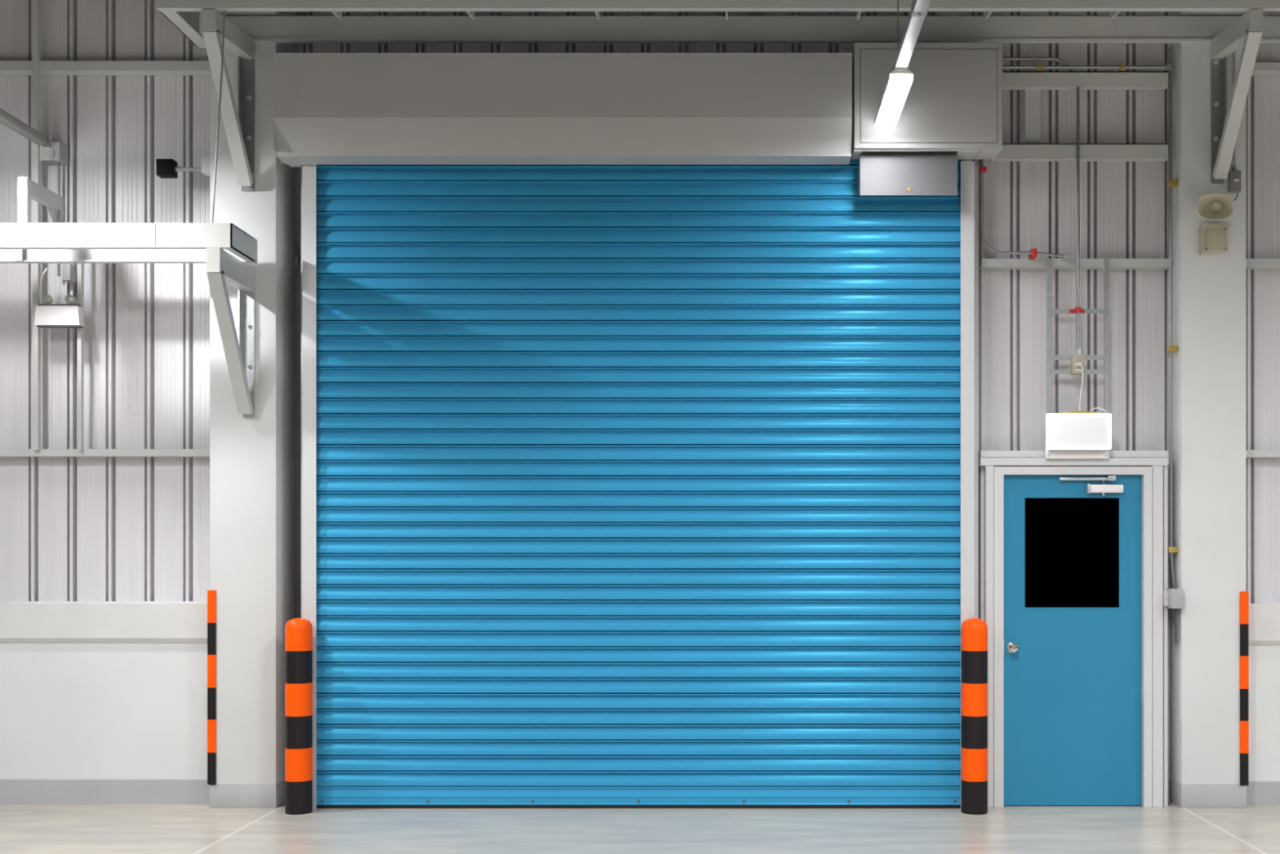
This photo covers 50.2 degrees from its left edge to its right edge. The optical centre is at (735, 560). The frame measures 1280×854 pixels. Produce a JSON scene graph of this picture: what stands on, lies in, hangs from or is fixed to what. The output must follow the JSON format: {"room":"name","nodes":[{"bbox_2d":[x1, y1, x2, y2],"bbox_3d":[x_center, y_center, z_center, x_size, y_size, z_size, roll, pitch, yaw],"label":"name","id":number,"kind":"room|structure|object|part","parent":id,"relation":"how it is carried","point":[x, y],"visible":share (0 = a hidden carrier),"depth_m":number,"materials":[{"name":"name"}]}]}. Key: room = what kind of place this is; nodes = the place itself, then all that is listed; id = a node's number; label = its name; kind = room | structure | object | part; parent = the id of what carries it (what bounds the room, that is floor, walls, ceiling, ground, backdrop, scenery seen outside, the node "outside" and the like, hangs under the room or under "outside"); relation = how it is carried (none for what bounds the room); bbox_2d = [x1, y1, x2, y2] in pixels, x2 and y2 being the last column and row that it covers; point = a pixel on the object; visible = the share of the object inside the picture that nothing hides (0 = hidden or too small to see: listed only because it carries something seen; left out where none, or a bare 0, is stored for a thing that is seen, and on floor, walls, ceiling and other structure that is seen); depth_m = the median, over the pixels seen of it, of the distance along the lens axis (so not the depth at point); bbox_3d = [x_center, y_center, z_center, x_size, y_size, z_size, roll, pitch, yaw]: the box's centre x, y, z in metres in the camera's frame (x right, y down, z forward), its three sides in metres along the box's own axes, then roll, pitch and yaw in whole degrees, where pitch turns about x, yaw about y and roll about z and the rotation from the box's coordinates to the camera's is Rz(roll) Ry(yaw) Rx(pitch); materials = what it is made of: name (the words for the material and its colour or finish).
{"room":"warehouse interior","nodes":[
{"label":"warehouse interior","id":0,"kind":"room"},
{"bbox_2d":[0,642,207,778],"bbox_3d":[-7.655,1.041,8.800,8.691,1.030,0.240,0,0,0],"label":"wall","id":1,"kind":"structure","parent":0,"point":[68,710],"depth_m":8.68,"materials":[{"name":"paint"}]},
{"bbox_2d":[0,600,207,642],"bbox_3d":[-7.655,0.395,8.725,8.691,0.262,0.150,0,0,0],"label":"trim","id":2,"kind":"structure","parent":1,"relation":"on","point":[20,621],"depth_m":8.65,"materials":[{"name":"white paint"}]},
{"bbox_2d":[0,778,209,804],"bbox_3d":[-7.655,1.475,8.679,8.691,0.162,0.022,0,0,0],"label":"baseboard","id":3,"kind":"structure","parent":1,"relation":"attached to","point":[12,791],"depth_m":8.67,"materials":[{"name":"paint"}]},
{"bbox_2d":[0,0,209,600],"bbox_3d":[-7.580,-2.835,8.852,8.840,6.218,0.116,0,0,0],"label":"wall","id":4,"kind":"structure","parent":0,"point":[72,528],"depth_m":8.80,"materials":[{"name":"metal"}]},
{"bbox_2d":[40,142,68,164],"bbox_3d":[-4.387,-2.611,8.725,0.146,0.114,0.149,0,0,0],"label":"junction box","id":5,"kind":"object","parent":4,"relation":"attached to","point":[56,152],"visible":0.98,"depth_m":8.69,"materials":[{"name":"paint"}]},
{"bbox_3d":[-4.412,-2.610,8.693,0.094,0.113,0.010,0,0,0],"label":"mounting plate","id":6,"kind":"part","parent":5,"relation":"part of","materials":[{"name":"paint"}]},
{"bbox_2d":[57,162,60,276],"bbox_3d":[-4.352,-2.194,8.740,0.018,0.738,0.017,0,0,0],"label":"conduit","id":7,"kind":"object","parent":5,"relation":"attached to","point":[58,163],"visible":0.42,"depth_m":8.73,"materials":[{"name":"silver metal"}]},
{"bbox_2d":[62,263,75,282],"bbox_3d":[-4.294,-1.848,8.759,0.051,0.108,0.079,0,0,0],"label":"box","id":8,"kind":"object","parent":4,"relation":"attached to","point":[68,269],"visible":0.94,"depth_m":8.72,"materials":[{"name":"grey plastic"}]},
{"bbox_2d":[0,61,209,75],"bbox_3d":[-4.655,-3.163,8.745,2.690,0.061,0.090,0,0,0],"label":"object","id":9,"kind":"object","parent":4,"relation":"attached to","point":[6,68],"depth_m":8.70,"materials":[{"name":"paint"}]},
{"bbox_2d":[0,448,209,457],"bbox_3d":[-4.655,-0.688,8.745,2.690,0.046,0.090,0,0,0],"label":"rail","id":10,"kind":"object","parent":4,"relation":"attached to","point":[3,452],"depth_m":8.70,"materials":[{"name":"metal"}]},
{"bbox_2d":[32,0,40,449],"bbox_3d":[-4.465,-3.319,8.682,0.036,5.230,0.034,0,0,0],"label":"strut","id":11,"kind":"object","parent":10,"relation":"attached to","point":[36,3],"visible":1,"depth_m":8.67,"materials":[{"name":"paint"}]},
{"bbox_2d":[77,263,84,449],"bbox_3d":[-4.184,-1.372,8.682,0.026,1.336,0.034,0,0,0],"label":"strut","id":12,"kind":"object","parent":10,"relation":"attached to","point":[80,266],"visible":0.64,"depth_m":8.67,"materials":[{"name":"paint"}]},
{"bbox_2d":[34,294,84,328],"bbox_3d":[-4.295,-1.580,8.633,0.283,0.206,0.065,0,0,0],"label":"emergency light","id":13,"kind":"object","parent":12,"relation":"attached to","point":[47,314],"visible":1,"depth_m":8.60,"materials":[{"name":"white plastic"}]},
{"bbox_2d":[39,267,48,303],"bbox_3d":[-4.391,-1.738,8.625,0.052,0.232,0.021,0,0,0],"label":"cable","id":14,"kind":"object","parent":13,"relation":"attached to","point":[46,268],"visible":1,"depth_m":8.62,"materials":[{"name":"white plastic"}]},
{"bbox_3d":[-4.290,-1.549,8.633,0.273,0.144,0.055,0,0,0],"label":"dark trim","id":15,"kind":"part","parent":13,"relation":"part of","materials":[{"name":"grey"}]},
{"bbox_2d":[293,11,931,618],"bbox_3d":[-0.925,-2.194,9.102,4.450,7.500,0.116,0,0,0],"label":"wall","id":16,"kind":"structure","parent":0,"point":[298,47],"depth_m":9.05,"materials":[{"name":"metal"}]},
{"bbox_2d":[293,256,301,267],"bbox_3d":[-2.975,-1.972,8.995,0.179,0.058,0.090,0,0,0],"label":"wall girt","id":17,"kind":"structure","parent":16,"relation":"attached to","point":[296,259],"depth_m":8.95,"materials":[{"name":"paint"}]},
{"bbox_2d":[0,800,1279,853],"bbox_3d":[0.000,1.656,-0.100,24.000,0.200,18.800,0,0,0],"label":"floor","id":18,"kind":"structure","parent":0,"point":[24,828],"depth_m":7.85,"materials":[{"name":"concrete"}]},
{"bbox_2d":[209,11,293,807],"bbox_3d":[-3.101,-2.194,8.724,0.421,7.500,0.352,0,0,0],"label":"column","id":19,"kind":"structure","parent":18,"relation":"on","point":[251,460],"depth_m":8.55,"materials":[{"name":"paint"}]},
{"bbox_2d":[155,156,209,178],"bbox_3d":[-3.483,-2.488,8.619,0.351,0.124,0.087,0,0,-4],"label":"sensor","id":20,"kind":"object","parent":19,"relation":"attached to","point":[165,168],"visible":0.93,"depth_m":8.59,"materials":[{"name":"black plastic"}]},
{"bbox_3d":[-3.443,-2.477,8.620,0.162,0.024,0.024,0,0,0],"label":"arm","id":21,"kind":"part","parent":20,"relation":"part of","materials":[{"name":"grey metal"}]},
{"bbox_2d":[207,590,216,784],"bbox_3d":[-3.293,0.798,8.568,0.052,1.220,0.055,0,0,0],"label":"guard","id":22,"kind":"object","parent":19,"relation":"attached to","point":[211,594],"visible":1,"depth_m":8.54,"materials":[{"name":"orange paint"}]},
{"bbox_2d":[201,8,254,191],"bbox_3d":[-3.065,-2.794,8.224,0.080,0.951,0.648,0,0,0],"label":"bracket","id":23,"kind":"object","parent":19,"relation":"attached to","point":[239,126],"visible":1,"depth_m":8.33,"materials":[{"name":"metal"}]},
{"bbox_3d":[-3.065,-3.173,8.224,0.080,0.194,0.648,0,0,0],"label":"arm","id":24,"kind":"part","parent":23,"relation":"part of","materials":[{"name":"paint"}]},
{"bbox_2d":[206,247,254,417],"bbox_3d":[-3.065,-1.364,8.259,0.080,0.937,0.578,0,0,0],"label":"bracket","id":25,"kind":"object","parent":19,"relation":"attached to","point":[223,268],"visible":1,"depth_m":8.34,"materials":[{"name":"metal"}]},
{"bbox_2d":[0,222,257,263],"bbox_3d":[-4.578,-1.905,8.184,3.244,0.143,0.432,0,0,0],"label":"beam","id":26,"kind":"structure","parent":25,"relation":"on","point":[20,242],"depth_m":7.97,"materials":[{"name":"white metal"}]},
{"bbox_2d":[17,177,63,222],"bbox_3d":[-4.184,-2.111,8.197,0.056,0.269,0.446,0,0,0],"label":"frame","id":27,"kind":"object","parent":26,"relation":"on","point":[28,189],"visible":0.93,"depth_m":8.09,"materials":[{"name":"white paint"}]},
{"bbox_3d":[-4.184,-2.111,7.997,0.056,0.269,0.046,0,0,0],"label":"post","id":28,"kind":"part","parent":27,"relation":"part of","materials":[{"name":"white metal"}]},
{"bbox_3d":[-4.184,-2.066,8.335,0.044,0.179,0.170,0,0,0],"label":"post","id":29,"kind":"part","parent":27,"relation":"part of","materials":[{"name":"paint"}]},
{"bbox_3d":[-4.578,-1.905,7.995,3.244,0.143,0.050,0,0,0],"label":"rail","id":30,"kind":"part","parent":26,"relation":"part of","materials":[{"name":"white metal"}]},
{"bbox_3d":[-4.578,-1.905,8.375,3.244,0.143,0.050,0,0,0],"label":"rail","id":31,"kind":"part","parent":26,"relation":"part of","materials":[{"name":"white metal"}]},
{"bbox_2d":[211,9,225,222],"bbox_3d":[-3.040,-2.595,8.008,0.028,1.246,0.213,0,0,-41],"label":"rod","id":32,"kind":"object","parent":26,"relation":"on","point":[224,17],"visible":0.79,"depth_m":8.02,"materials":[{"name":"silver metal"}]},
{"bbox_3d":[-2.981,-1.905,8.185,0.050,0.143,0.430,0,0,0],"label":"rail","id":33,"kind":"part","parent":26,"relation":"part of","materials":[{"name":"white metal"}]},
{"bbox_3d":[-3.065,-1.760,8.259,0.080,0.144,0.578,0,0,0],"label":"arm","id":34,"kind":"part","parent":25,"relation":"part of","materials":[{"name":"paint"}]},
{"bbox_2d":[155,0,1279,48],"bbox_3d":[1.565,-3.312,8.210,9.869,0.229,0.620,0,0,0],"label":"beam","id":35,"kind":"structure","parent":19,"relation":"attached to","point":[184,15],"depth_m":7.90,"materials":[{"name":"metal"}]},
{"bbox_2d":[225,15,1279,43],"bbox_3d":[1.595,-3.334,8.535,9.809,0.166,0.040,0,0,0],"label":"beam","id":36,"kind":"structure","parent":19,"relation":"attached to","point":[262,28],"depth_m":8.53,"materials":[{"name":"metal"}]},
{"bbox_2d":[284,617,312,814],"bbox_3d":[-2.700,0.957,8.400,0.162,1.199,0.162,0,0,0],"label":"bollard","id":37,"kind":"object","parent":18,"relation":"on","point":[298,631],"visible":1,"depth_m":8.33,"materials":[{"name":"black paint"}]},
{"bbox_2d":[273,53,977,808],"bbox_3d":[-0.653,-0.761,8.469,4.378,4.632,0.442,0,0,0],"label":"roller shutter","id":38,"kind":"object","parent":18,"relation":"on","point":[639,439],"visible":0.87,"depth_m":8.53,"materials":[{"name":"blue metal"}]},
{"bbox_3d":[-2.667,-0.469,8.546,0.086,4.049,0.096,0,0,0],"label":"guide rail","id":39,"kind":"part","parent":38,"relation":"part of","materials":[{"name":"silver metal"}]},
{"bbox_2d":[273,53,852,164],"bbox_3d":[-1.051,-2.771,8.397,3.509,0.611,0.296,0,0,0],"label":"hood","id":40,"kind":"object","parent":38,"relation":"attached to","point":[330,108],"depth_m":8.25,"materials":[{"name":"grey metal"}]},
{"bbox_2d":[851,42,1002,160],"bbox_3d":[1.167,-2.815,8.372,0.898,0.651,0.256,0,0,0],"label":"motor housing","id":41,"kind":"object","parent":38,"relation":"attached to","point":[953,103],"visible":0.98,"depth_m":8.24,"materials":[{"name":"grey painted steel"}]},
{"bbox_2d":[857,153,957,195],"bbox_3d":[1.061,-2.367,8.415,0.599,0.254,0.145,0,0,0],"label":"box","id":42,"kind":"object","parent":41,"relation":"attached to","point":[881,174],"visible":1,"depth_m":8.35,"materials":[{"name":"metal"}]},
{"bbox_3d":[1.447,-0.469,8.546,0.086,4.049,0.096,0,0,0],"label":"guide rail","id":43,"kind":"part","parent":38,"relation":"part of","materials":[{"name":"silver metal"}]},
{"bbox_2d":[960,617,987,814],"bbox_3d":[1.472,0.957,8.400,0.162,1.199,0.162,0,0,0],"label":"bollard","id":44,"kind":"object","parent":18,"relation":"on","point":[974,631],"visible":1,"depth_m":8.33,"materials":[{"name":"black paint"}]},
{"bbox_2d":[977,466,983,620],"bbox_3d":[1.565,0.478,8.700,0.020,2.155,0.120,0,0,0],"label":"post","id":45,"kind":"object","parent":18,"relation":"on","point":[980,469],"visible":0.3,"depth_m":8.64,"materials":[{"name":"grey metal"}]},
{"bbox_2d":[983,466,994,806],"bbox_3d":[1.601,0.480,8.630,0.051,2.150,0.120,0,0,0],"label":"post","id":46,"kind":"object","parent":18,"relation":"on","point":[988,471],"visible":0.7,"depth_m":8.57,"materials":[{"name":"white metal"}]},
{"bbox_2d":[994,466,1151,807],"bbox_3d":[2.122,0.483,8.620,0.992,2.144,0.161,0,0,0],"label":"door","id":47,"kind":"structure","parent":46,"relation":"attached to","point":[1073,545],"depth_m":8.61,"materials":[{"name":"blue paint"}]},
{"bbox_3d":[1.746,0.552,8.572,0.068,0.068,0.066,0,0,0],"label":"knob","id":48,"kind":"part","parent":47,"relation":"part of","materials":[{"name":"silver metal"}]},
{"bbox_3d":[2.126,-0.048,8.623,0.597,0.694,0.024,0,0,0],"label":"glass pane","id":49,"kind":"part","parent":47,"relation":"part of","materials":[{"name":"black glass"}]},
{"bbox_3d":[2.192,-0.512,8.578,0.304,0.018,0.014,0,0,0],"label":"closer arm","id":50,"kind":"part","parent":47,"relation":"part of"},
{"bbox_2d":[1149,466,1163,806],"bbox_3d":[2.658,0.480,8.630,0.068,2.150,0.120,0,0,0],"label":"post","id":51,"kind":"object","parent":18,"relation":"on","point":[1157,471],"visible":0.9,"depth_m":8.57,"materials":[{"name":"white metal"}]},
{"bbox_2d":[977,457,1168,466],"bbox_3d":[2.132,-0.621,8.650,1.180,0.048,0.160,0,0,0],"label":"rail","id":52,"kind":"object","parent":51,"relation":"on","point":[996,462],"visible":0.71,"depth_m":8.57,"materials":[{"name":"white metal"}]},
{"bbox_2d":[977,450,1168,458],"bbox_3d":[2.140,-0.672,8.680,1.184,0.043,0.160,0,0,0],"label":"rail","id":53,"kind":"object","parent":52,"relation":"on","point":[981,454],"visible":0.57,"depth_m":8.60,"materials":[{"name":"white metal"}]},
{"bbox_2d":[1046,258,1052,413],"bbox_3d":[2.002,-1.282,8.690,0.030,1.282,0.019,0,0,0],"label":"strut","id":54,"kind":"object","parent":53,"relation":"on","point":[1049,261],"visible":0.64,"depth_m":8.68,"materials":[{"name":"grey metal"}]},
{"bbox_2d":[1049,368,1107,374],"bbox_3d":[2.188,-1.201,8.675,0.366,0.030,0.009,0,0,0],"label":"strap","id":55,"kind":"object","parent":54,"relation":"attached to","point":[1052,371],"visible":0.93,"depth_m":8.67,"materials":[{"name":"grey metal"}]},
{"bbox_2d":[1049,355,1107,359],"bbox_3d":[2.188,-1.292,8.675,0.366,0.030,0.009,0,0,0],"label":"strap","id":56,"kind":"object","parent":54,"relation":"attached to","point":[1051,357],"visible":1,"depth_m":8.67,"materials":[{"name":"grey metal"}]},
{"bbox_2d":[1070,348,1084,375],"bbox_3d":[2.165,-1.257,8.622,0.071,0.157,0.094,0,0,0],"label":"box","id":57,"kind":"object","parent":56,"relation":"attached to","point":[1077,358],"visible":0.99,"depth_m":8.60,"materials":[{"name":"beige plastic"}]},
{"bbox_2d":[1069,86,1084,349],"bbox_3d":[2.168,-2.165,8.635,0.090,1.663,0.066,0,0,0],"label":"conduit","id":58,"kind":"object","parent":57,"relation":"attached to","point":[1077,310],"visible":1,"depth_m":8.61,"materials":[{"name":"silver metal"}]},
{"bbox_2d":[1079,364,1083,411],"bbox_3d":[2.167,-1.084,8.554,0.027,0.299,0.058,0,0,40],"label":"cable","id":59,"kind":"object","parent":57,"relation":"hanging from","point":[1080,365],"visible":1,"depth_m":8.56,"materials":[{"name":"white plastic"}]},
{"bbox_2d":[1049,308,1107,313],"bbox_3d":[2.188,-1.587,8.675,0.366,0.030,0.009,0,0,0],"label":"strap","id":60,"kind":"object","parent":54,"relation":"attached to","point":[1051,310],"visible":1,"depth_m":8.67,"materials":[{"name":"grey metal"}]},
{"bbox_2d":[1103,258,1109,413],"bbox_3d":[2.367,-1.282,8.690,0.028,1.282,0.019,0,0,0],"label":"strut","id":61,"kind":"object","parent":53,"relation":"on","point":[1106,261],"visible":0.64,"depth_m":8.68,"materials":[{"name":"grey metal"}]},
{"bbox_2d":[1044,411,1111,458],"bbox_3d":[2.144,-0.783,8.521,0.397,0.289,0.089,0,0,0],"label":"wall lamp","id":62,"kind":"object","parent":52,"relation":"attached to","point":[1068,434],"visible":1,"depth_m":8.48,"materials":[{"name":"white plastic"}]},
{"bbox_2d":[1050,416,1108,446],"bbox_3d":[2.144,-0.803,8.507,0.362,0.190,0.055,0,0,0],"label":"diffuser","id":63,"kind":"object","parent":62,"relation":"attached to","point":[1065,431],"depth_m":8.48,"materials":[{"name":"white plastic"}]},
{"bbox_2d":[1089,407,1107,413],"bbox_3d":[2.277,-0.940,8.536,0.126,0.040,0.014,0,0,-12],"label":"cable","id":64,"kind":"object","parent":62,"relation":"on","point":[1095,407],"visible":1,"depth_m":8.54,"materials":[{"name":"white plastic"}]},
{"bbox_2d":[1163,466,1168,805],"bbox_3d":[2.719,0.479,8.660,0.025,2.152,0.120,0,0,0],"label":"post","id":65,"kind":"object","parent":18,"relation":"on","point":[1165,468],"visible":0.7,"depth_m":8.60,"materials":[{"name":"white metal"}]},
{"bbox_2d":[1168,11,1246,807],"bbox_3d":[3.005,-2.194,8.724,0.411,7.500,0.352,0,0,0],"label":"column","id":66,"kind":"structure","parent":18,"relation":"on","point":[1209,290],"depth_m":8.55,"materials":[{"name":"paint"}]},
{"bbox_2d":[1168,48,1169,448],"bbox_3d":[2.777,-1.997,8.720,0.012,2.567,0.012,0,0,0],"label":"conduit","id":67,"kind":"object","parent":66,"relation":"attached to","point":[1168,48],"visible":0.85,"depth_m":8.72,"materials":[{"name":"silver metal"}]},
{"bbox_2d":[1166,66,1178,588],"bbox_3d":[2.769,-1.474,8.626,0.063,3.307,0.048,0,0,0],"label":"conduit","id":68,"kind":"object","parent":66,"relation":"attached to","point":[1171,183],"visible":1,"depth_m":8.62,"materials":[{"name":"silver metal"}]},
{"bbox_2d":[1163,588,1183,644],"bbox_3d":[2.748,0.354,8.547,0.104,0.351,0.095,0,0,0],"label":"switch box","id":69,"kind":"object","parent":66,"relation":"attached to","point":[1172,597],"visible":1,"depth_m":8.51,"materials":[{"name":"grey plastic"}]},
{"bbox_2d":[1198,223,1230,254],"bbox_3d":[2.992,-2.004,8.507,0.172,0.177,0.083,0,0,0],"label":"box","id":70,"kind":"object","parent":66,"relation":"attached to","point":[1212,237],"visible":1,"depth_m":8.48,"materials":[{"name":"beige plastic"}]},
{"bbox_2d":[1196,193,1234,220],"bbox_3d":[2.926,-2.160,8.419,0.230,0.171,0.257,0,0,0],"label":"loudspeaker","id":71,"kind":"object","parent":66,"relation":"attached to","point":[1210,206],"visible":1,"depth_m":8.36,"materials":[{"name":"beige plastic"}]},
{"bbox_2d":[1227,165,1240,192],"bbox_3d":[3.124,-2.389,8.519,0.068,0.163,0.058,0,0,0],"label":"switch","id":72,"kind":"object","parent":66,"relation":"attached to","point":[1233,175],"visible":0.98,"depth_m":8.50,"materials":[{"name":"grey metal"}]},
{"bbox_2d":[1232,50,1235,165],"bbox_3d":[3.122,-2.847,8.525,0.017,0.752,0.017,0,0,0],"label":"conduit","id":73,"kind":"object","parent":72,"relation":"attached to","point":[1233,52],"visible":0.34,"depth_m":8.52,"materials":[{"name":"grey metal"}]},
{"bbox_2d":[1210,8,1262,183],"bbox_3d":[3.023,-2.817,8.224,0.077,0.906,0.648,0,0,0],"label":"bracket","id":74,"kind":"object","parent":66,"relation":"attached to","point":[1246,30],"visible":1,"depth_m":8.31,"materials":[{"name":"metal"}]},
{"bbox_3d":[3.023,-3.173,8.224,0.077,0.194,0.648,0,0,0],"label":"arm","id":75,"kind":"part","parent":74,"relation":"part of","materials":[{"name":"paint"}]},
{"bbox_2d":[1240,591,1248,785],"bbox_3d":[3.193,0.805,8.568,0.052,1.217,0.055,0,0,0],"label":"guard","id":76,"kind":"object","parent":66,"relation":"attached to","point":[1244,595],"visible":1,"depth_m":8.54,"materials":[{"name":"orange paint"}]},
{"bbox_2d":[934,11,1169,800],"bbox_3d":[2.070,-2.194,8.852,1.540,7.500,0.116,0,0,0],"label":"wall","id":77,"kind":"structure","parent":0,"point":[1028,206],"depth_m":8.80,"materials":[{"name":"metal"}]},
{"bbox_2d":[1024,89,1039,143],"bbox_3d":[1.896,-2.845,8.695,0.097,0.389,0.010,0,0,0],"label":"cover plate","id":78,"kind":"object","parent":77,"relation":"attached to","point":[1032,97],"visible":1,"depth_m":8.69,"materials":[{"name":"paint"}]},
{"bbox_2d":[1002,57,1072,71],"bbox_3d":[1.904,-3.158,8.672,0.548,0.089,0.088,0,0,-9],"label":"conduit","id":79,"kind":"object","parent":77,"relation":"attached to","point":[1055,59],"visible":0.66,"depth_m":8.65,"materials":[{"name":"silver metal"}]},
{"bbox_2d":[978,258,1169,269],"bbox_3d":[2.180,-1.904,8.745,1.218,0.051,0.090,0,0,0],"label":"rail","id":80,"kind":"object","parent":77,"relation":"attached to","point":[986,264],"depth_m":8.70,"materials":[{"name":"metal"}]},
{"bbox_2d":[978,159,1071,260],"bbox_3d":[1.833,-2.228,8.652,0.584,0.624,0.093,0,0,0],"label":"conduit","id":81,"kind":"object","parent":80,"relation":"attached to","point":[1033,253],"visible":1,"depth_m":8.61,"materials":[{"name":"silver metal"}]},
{"bbox_2d":[990,143,1168,161],"bbox_3d":[2.186,-2.598,8.665,1.120,0.100,0.050,0,0,0],"label":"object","id":82,"kind":"object","parent":77,"relation":"attached to","point":[1009,152],"visible":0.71,"depth_m":8.64,"materials":[{"name":"grey metal"}]},
{"bbox_2d":[1002,71,1168,89],"bbox_3d":[2.186,-3.056,8.665,1.120,0.100,0.050,0,0,0],"label":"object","id":83,"kind":"object","parent":77,"relation":"attached to","point":[1011,80],"visible":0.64,"depth_m":8.64,"materials":[{"name":"grey metal"}]},
{"bbox_2d":[1002,62,1171,71],"bbox_3d":[2.188,-3.126,8.625,1.133,0.038,0.052,0,0,0],"label":"conduit","id":84,"kind":"object","parent":77,"relation":"attached to","point":[1167,67],"visible":0.98,"depth_m":8.61,"materials":[{"name":"silver metal"}]},
{"bbox_2d":[1245,11,1279,603],"bbox_3d":[7.420,-2.825,8.852,9.160,6.239,0.116,0,0,0],"label":"wall","id":85,"kind":"structure","parent":0,"point":[1263,98],"depth_m":8.80,"materials":[{"name":"metal"}]},
{"bbox_2d":[1245,258,1279,269],"bbox_3d":[4.855,-1.904,8.745,3.290,0.051,0.090,0,0,0],"label":"rail","id":86,"kind":"object","parent":85,"relation":"attached to","point":[1251,264],"depth_m":8.70,"materials":[{"name":"metal"}]},
{"bbox_2d":[1245,449,1279,457],"bbox_3d":[4.855,-0.683,8.745,3.290,0.046,0.090,0,0,0],"label":"rail","id":87,"kind":"object","parent":85,"relation":"attached to","point":[1249,453],"depth_m":8.70,"materials":[{"name":"metal"}]},
{"bbox_2d":[1252,62,1279,75],"bbox_3d":[4.855,-3.158,8.745,3.290,0.051,0.090,0,0,0],"label":"rail","id":88,"kind":"object","parent":85,"relation":"attached to","point":[1260,68],"depth_m":8.70,"materials":[{"name":"metal"}]},
{"bbox_2d":[1248,644,1279,781],"bbox_3d":[7.604,1.049,8.800,8.791,1.015,0.240,0,0,0],"label":"wall","id":89,"kind":"structure","parent":0,"point":[1264,660],"depth_m":8.68,"materials":[{"name":"paint"}]},
{"bbox_2d":[1246,781,1279,804],"bbox_3d":[7.604,1.483,8.679,8.791,0.147,0.022,0,0,0],"label":"baseboard","id":90,"kind":"structure","parent":89,"relation":"attached to","point":[1257,792],"depth_m":8.67,"materials":[{"name":"paint"}]},
{"bbox_2d":[1248,603,1279,644],"bbox_3d":[7.604,0.410,8.725,8.791,0.262,0.150,0,0,0],"label":"trim","id":91,"kind":"structure","parent":89,"relation":"on","point":[1264,618],"depth_m":8.65,"materials":[{"name":"white paint"}]},
{"bbox_3d":[0.000,-5.994,-0.100,24.000,0.100,18.800,0,0,0],"label":"ceiling","id":92,"kind":"structure","parent":0,"visible":0},
{"bbox_2d":[0,108,46,144],"bbox_3d":[-4.400,-4.289,2.760,0.072,3.310,11.720,0,0,0],"label":"pipe","id":93,"kind":"object","parent":92,"relation":"hanging from","point":[6,119],"visible":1,"depth_m":8.34,"materials":[{"name":"white metal"}]},
{"bbox_2d":[874,0,930,126],"bbox_3d":[0.885,-4.256,2.540,0.130,3.376,11.280,0,0,0],"label":"light","id":94,"kind":"object","parent":92,"relation":"hanging from","point":[900,81],"depth_m":7.29,"materials":[{"name":"white paint"}]},
{"bbox_3d":[0.885,-4.287,2.540,0.072,3.314,11.280,0,0,0],"label":"lighting trunking","id":95,"kind":"part","parent":94,"relation":"part of","materials":[{"name":"white metal"}]}
]}

